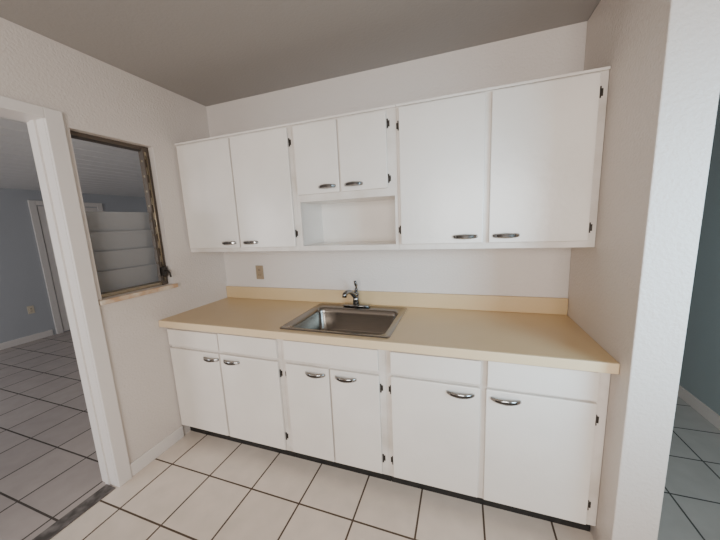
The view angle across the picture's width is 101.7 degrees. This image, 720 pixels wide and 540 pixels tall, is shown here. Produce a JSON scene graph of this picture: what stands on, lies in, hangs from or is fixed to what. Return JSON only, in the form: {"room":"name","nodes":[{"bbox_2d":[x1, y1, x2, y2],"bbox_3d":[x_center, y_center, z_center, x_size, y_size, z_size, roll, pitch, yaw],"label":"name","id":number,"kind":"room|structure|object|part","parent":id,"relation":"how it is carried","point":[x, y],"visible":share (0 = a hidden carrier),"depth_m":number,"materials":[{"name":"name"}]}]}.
{"room":"kitchen","nodes":[
{"label":"kitchen","id":0,"kind":"room"},
{"bbox_2d":[0,117,144,196],"bbox_3d":[-3.454,-0.989,2.539,4.029,0.070,7.200,1,10,19],"label":"ceiling","id":1,"kind":"structure","parent":0,"point":[102,169],"depth_m":2.93,"materials":[{"name":"white paint"}]},
{"bbox_2d":[0,188,157,342],"bbox_3d":[-5.255,-0.018,3.343,0.120,2.460,7.200,1,10,19],"label":"wall","id":2,"kind":"structure","parent":0,"point":[22,280],"depth_m":4.24,"materials":[{"name":"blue paint"}]},
{"bbox_2d":[0,330,53,349],"bbox_3d":[-5.544,1.356,2.355,0.013,0.090,4.720,1,10,19],"label":"baseboard","id":3,"kind":"structure","parent":2,"relation":"attached to","point":[8,344],"depth_m":4.26,"materials":[{"name":"white paint"}]},
{"bbox_2d":[27,305,34,313],"bbox_3d":[-4.852,0.587,4.319,0.010,0.116,0.072,1,10,19],"label":"electrical outlet","id":4,"kind":"object","parent":2,"relation":"attached to","point":[30,309],"visible":1,"depth_m":4.31,"materials":[{"name":"beige plastic"}]},
{"bbox_2d":[27,200,102,333],"bbox_3d":[-4.628,-0.084,4.862,0.060,2.050,0.940,1,10,19],"label":"door","id":5,"kind":"structure","parent":2,"relation":"in","point":[64,325],"depth_m":4.51,"materials":[{"name":"white paint"}]},
{"bbox_2d":[0,17,226,462],"bbox_3d":[-1.930,0.260,0.615,0.140,2.484,4.200,1,10,19],"label":"wall","id":6,"kind":"structure","parent":0,"point":[95,97],"depth_m":1.86,"materials":[{"name":"beige paint"}]},
{"bbox_2d":[0,95,131,486],"bbox_3d":[-1.714,0.330,1.211,0.160,2.137,1.028,1,10,19],"label":"trim","id":7,"kind":"structure","parent":6,"relation":"attached to","point":[46,128],"depth_m":1.59,"materials":[{"name":"white paint"}]},
{"bbox_2d":[70,130,167,297],"bbox_3d":[-1.500,-0.325,1.840,0.082,0.930,0.445,1,10,19],"label":"frame","id":8,"kind":"object","parent":6,"relation":"attached to","point":[76,135],"visible":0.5,"depth_m":1.97,"materials":[{"name":"brown metal"}]},
{"bbox_2d":[85,211,157,292],"bbox_3d":[-1.503,-0.126,1.865,0.021,0.479,0.377,1,10,19],"label":"louvers","id":9,"kind":"object","parent":6,"relation":"attached to","point":[121,242],"visible":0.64,"depth_m":1.85,"materials":[{"name":"grey glass"}]},
{"bbox_2d":[98,283,177,304],"bbox_3d":[-1.420,0.148,1.896,0.066,0.028,0.485,1,10,19],"label":"sill","id":10,"kind":"structure","parent":6,"relation":"attached to","point":[166,287],"depth_m":1.84,"materials":[{"name":"stone"}]},
{"bbox_2d":[141,152,171,279],"bbox_3d":[-1.386,-0.352,1.997,0.114,0.864,0.030,1,10,19],"label":"operator","id":11,"kind":"object","parent":6,"relation":"attached to","point":[163,268],"visible":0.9,"depth_m":2.01,"materials":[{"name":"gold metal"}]},
{"bbox_2d":[130,426,183,476],"bbox_3d":[-1.375,1.226,2.004,0.013,0.088,0.370,1,10,19],"label":"baseboard","id":12,"kind":"structure","parent":6,"relation":"attached to","point":[137,465],"depth_m":1.98,"materials":[{"name":"white paint"}]},
{"bbox_2d":[0,0,600,105],"bbox_3d":[0.277,-1.241,1.186,3.900,0.100,7.200,1,10,19],"label":"ceiling","id":13,"kind":"structure","parent":0,"point":[204,52],"depth_m":1.49,"materials":[{"name":"grey paint"}]},
{"bbox_2d":[0,330,719,539],"bbox_3d":[-1.511,1.286,2.261,7.930,0.100,7.200,1,10,19],"label":"floor","id":14,"kind":"structure","parent":0,"point":[203,486],"depth_m":1.69,"materials":[{"name":"tile"}]},
{"bbox_2d":[32,484,115,539],"bbox_3d":[-1.644,1.379,1.388,0.085,0.006,0.833,1,10,19],"label":"threshold","id":15,"kind":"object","parent":14,"relation":"on","point":[54,529],"depth_m":1.60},
{"bbox_2d":[167,328,295,456],"bbox_3d":[-0.809,0.766,2.224,0.922,0.874,0.634,1,10,19],"label":"base cabinet","id":16,"kind":"object","parent":14,"relation":"on","point":[231,387],"visible":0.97,"depth_m":1.94,"materials":[{"name":"white wood"}]},
{"bbox_3d":[-1.137,0.471,1.991,0.440,0.116,0.019,1,10,19],"label":"drawer","id":17,"kind":"part","parent":16,"relation":"part of","materials":[{"name":"paint"}]},
{"bbox_3d":[-1.127,0.849,2.037,0.437,0.602,0.052,1,10,19],"label":"door","id":18,"kind":"part","parent":16,"relation":"part of","materials":[{"name":"paint"}]},
{"bbox_3d":[-0.711,0.474,1.843,0.442,0.120,0.019,1,10,19],"label":"drawer","id":19,"kind":"part","parent":16,"relation":"part of","materials":[{"name":"paint"}]},
{"bbox_3d":[-0.700,0.854,1.889,0.444,0.602,0.052,1,10,19],"label":"door","id":20,"kind":"part","parent":16,"relation":"part of","materials":[{"name":"paint"}]},
{"bbox_2d":[281,339,391,480],"bbox_3d":[-0.068,0.775,1.966,0.646,0.874,0.634,1,10,19],"label":"base cabinet","id":21,"kind":"object","parent":14,"relation":"on","point":[336,395],"visible":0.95,"depth_m":1.69,"materials":[{"name":"white wood"}]},
{"bbox_3d":[-0.304,0.859,1.751,0.285,0.597,0.052,1,10,19],"label":"door","id":22,"kind":"part","parent":21,"relation":"part of","materials":[{"name":"paint"}]},
{"bbox_3d":[-0.179,0.478,1.657,0.585,0.123,0.019,1,10,19],"label":"drawer","id":23,"kind":"part","parent":21,"relation":"part of","materials":[{"name":"paint"}]},
{"bbox_3d":[-0.025,0.862,1.653,0.287,0.597,0.052,1,10,19],"label":"door","id":24,"kind":"part","parent":21,"relation":"part of","materials":[{"name":"paint"}]},
{"bbox_2d":[385,350,610,531],"bbox_3d":[0.697,0.783,1.699,0.972,0.874,0.634,1,10,19],"label":"base cabinet","id":25,"kind":"object","parent":14,"relation":"on","point":[528,440],"visible":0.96,"depth_m":1.41,"materials":[{"name":"white wood"}]},
{"bbox_2d":[159,286,619,373],"bbox_3d":[-0.069,0.278,1.873,2.545,0.146,0.647,1,10,19],"label":"countertop","id":26,"kind":"structure","parent":25,"relation":"on","point":[535,331],"depth_m":1.73,"materials":[{"name":"beige laminate"}]},
{"bbox_2d":[280,303,406,337],"bbox_3d":[-0.072,0.398,1.889,0.672,0.198,0.548,1,10,19],"label":"sink","id":27,"kind":"object","parent":26,"relation":"in","point":[372,321],"visible":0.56,"depth_m":2.03,"materials":[{"name":"silver metal"}]},
{"bbox_2d":[342,281,369,306],"bbox_3d":[-0.053,0.178,2.017,0.201,0.191,0.197,1,10,19],"label":"faucet","id":28,"kind":"object","parent":26,"relation":"on","point":[355,294],"visible":1,"depth_m":2.06,"materials":[{"name":"silver metal"}]},
{"bbox_3d":[0.367,0.486,1.467,0.438,0.120,0.019,1,10,19],"label":"drawer","id":29,"kind":"part","parent":25,"relation":"part of","materials":[{"name":"paint"}]},
{"bbox_3d":[0.379,0.865,1.512,0.438,0.605,0.052,1,10,19],"label":"door","id":30,"kind":"part","parent":25,"relation":"part of","materials":[{"name":"paint"}]},
{"bbox_3d":[0.816,0.871,1.360,0.436,0.607,0.052,1,10,19],"label":"door","id":31,"kind":"part","parent":25,"relation":"part of","materials":[{"name":"paint"}]},
{"bbox_3d":[0.806,0.491,1.313,0.432,0.132,0.019,1,10,19],"label":"drawer","id":32,"kind":"part","parent":25,"relation":"part of","materials":[{"name":"paint"}]},
{"bbox_2d":[206,21,586,297],"bbox_3d":[0.045,-0.082,2.182,2.830,2.484,0.120,1,10,19],"label":"wall","id":33,"kind":"structure","parent":0,"point":[527,272],"depth_m":1.92,"materials":[{"name":"beige paint"}]},
{"bbox_2d":[175,123,300,251],"bbox_3d":[-0.811,-0.538,2.136,0.951,0.780,0.372,1,10,19],"label":"upper cabinet","id":34,"kind":"object","parent":33,"relation":"attached to","point":[239,189],"visible":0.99,"depth_m":1.97,"materials":[{"name":"paint"}]},
{"bbox_3d":[-1.079,-0.516,2.060,0.462,0.730,0.050,1,10,19],"label":"door","id":35,"kind":"part","parent":34,"relation":"part of","materials":[{"name":"paint"}]},
{"bbox_3d":[-0.644,-0.511,1.908,0.436,0.730,0.050,1,10,19],"label":"door","id":36,"kind":"part","parent":34,"relation":"part of","materials":[{"name":"paint"}]},
{"bbox_2d":[255,265,263,278],"bbox_3d":[-0.836,0.020,2.439,0.072,0.116,0.010,1,10,19],"label":"electrical outlet","id":37,"kind":"object","parent":33,"relation":"attached to","point":[259,268],"visible":1,"depth_m":2.44,"materials":[{"name":"beige plastic"}]},
{"bbox_2d":[290,104,398,250],"bbox_3d":[-0.053,-0.529,1.871,0.652,0.780,0.372,1,10,19],"label":"upper cabinet","id":38,"kind":"object","parent":33,"relation":"attached to","point":[346,170],"visible":0.98,"depth_m":1.75,"materials":[{"name":"paint"}]},
{"bbox_3d":[-0.269,-0.666,1.749,0.286,0.407,0.050,1,10,19],"label":"door","id":39,"kind":"part","parent":38,"relation":"part of","materials":[{"name":"paint"}]},
{"bbox_3d":[0.010,-0.663,1.652,0.284,0.407,0.050,1,10,19],"label":"door","id":40,"kind":"part","parent":38,"relation":"part of","materials":[{"name":"paint"}]},
{"bbox_2d":[396,66,610,249],"bbox_3d":[0.697,-0.521,1.610,0.940,0.780,0.372,1,10,19],"label":"upper cabinet","id":41,"kind":"object","parent":33,"relation":"attached to","point":[514,165],"visible":1,"depth_m":1.44,"materials":[{"name":"paint"}]},
{"bbox_3d":[0.420,-0.502,1.537,0.430,0.730,0.050,1,10,19],"label":"door","id":42,"kind":"part","parent":41,"relation":"part of","materials":[{"name":"paint"}]},
{"bbox_3d":[0.853,-0.497,1.386,0.432,0.730,0.050,1,10,19],"label":"door","id":43,"kind":"part","parent":41,"relation":"part of","materials":[{"name":"paint"}]},
{"bbox_2d":[567,0,719,539],"bbox_3d":[1.176,0.002,1.349,0.143,2.484,0.720,1,10,19],"label":"wall","id":44,"kind":"structure","parent":0,"point":[630,292],"depth_m":1.07,"materials":[{"name":"beige paint"}]},
{"bbox_2d":[679,94,719,415],"bbox_3d":[2.119,0.053,0.769,0.120,2.484,7.200,1,10,19],"label":"wall","id":45,"kind":"structure","parent":0,"point":[700,368],"depth_m":2.12,"materials":[{"name":"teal paint"}]},
{"bbox_2d":[678,385,719,429],"bbox_3d":[2.109,1.233,0.982,0.013,0.090,7.200,1,10,19],"label":"baseboard","id":46,"kind":"structure","parent":45,"relation":"attached to","point":[700,407],"depth_m":2.17,"materials":[{"name":"white paint"}]}
]}

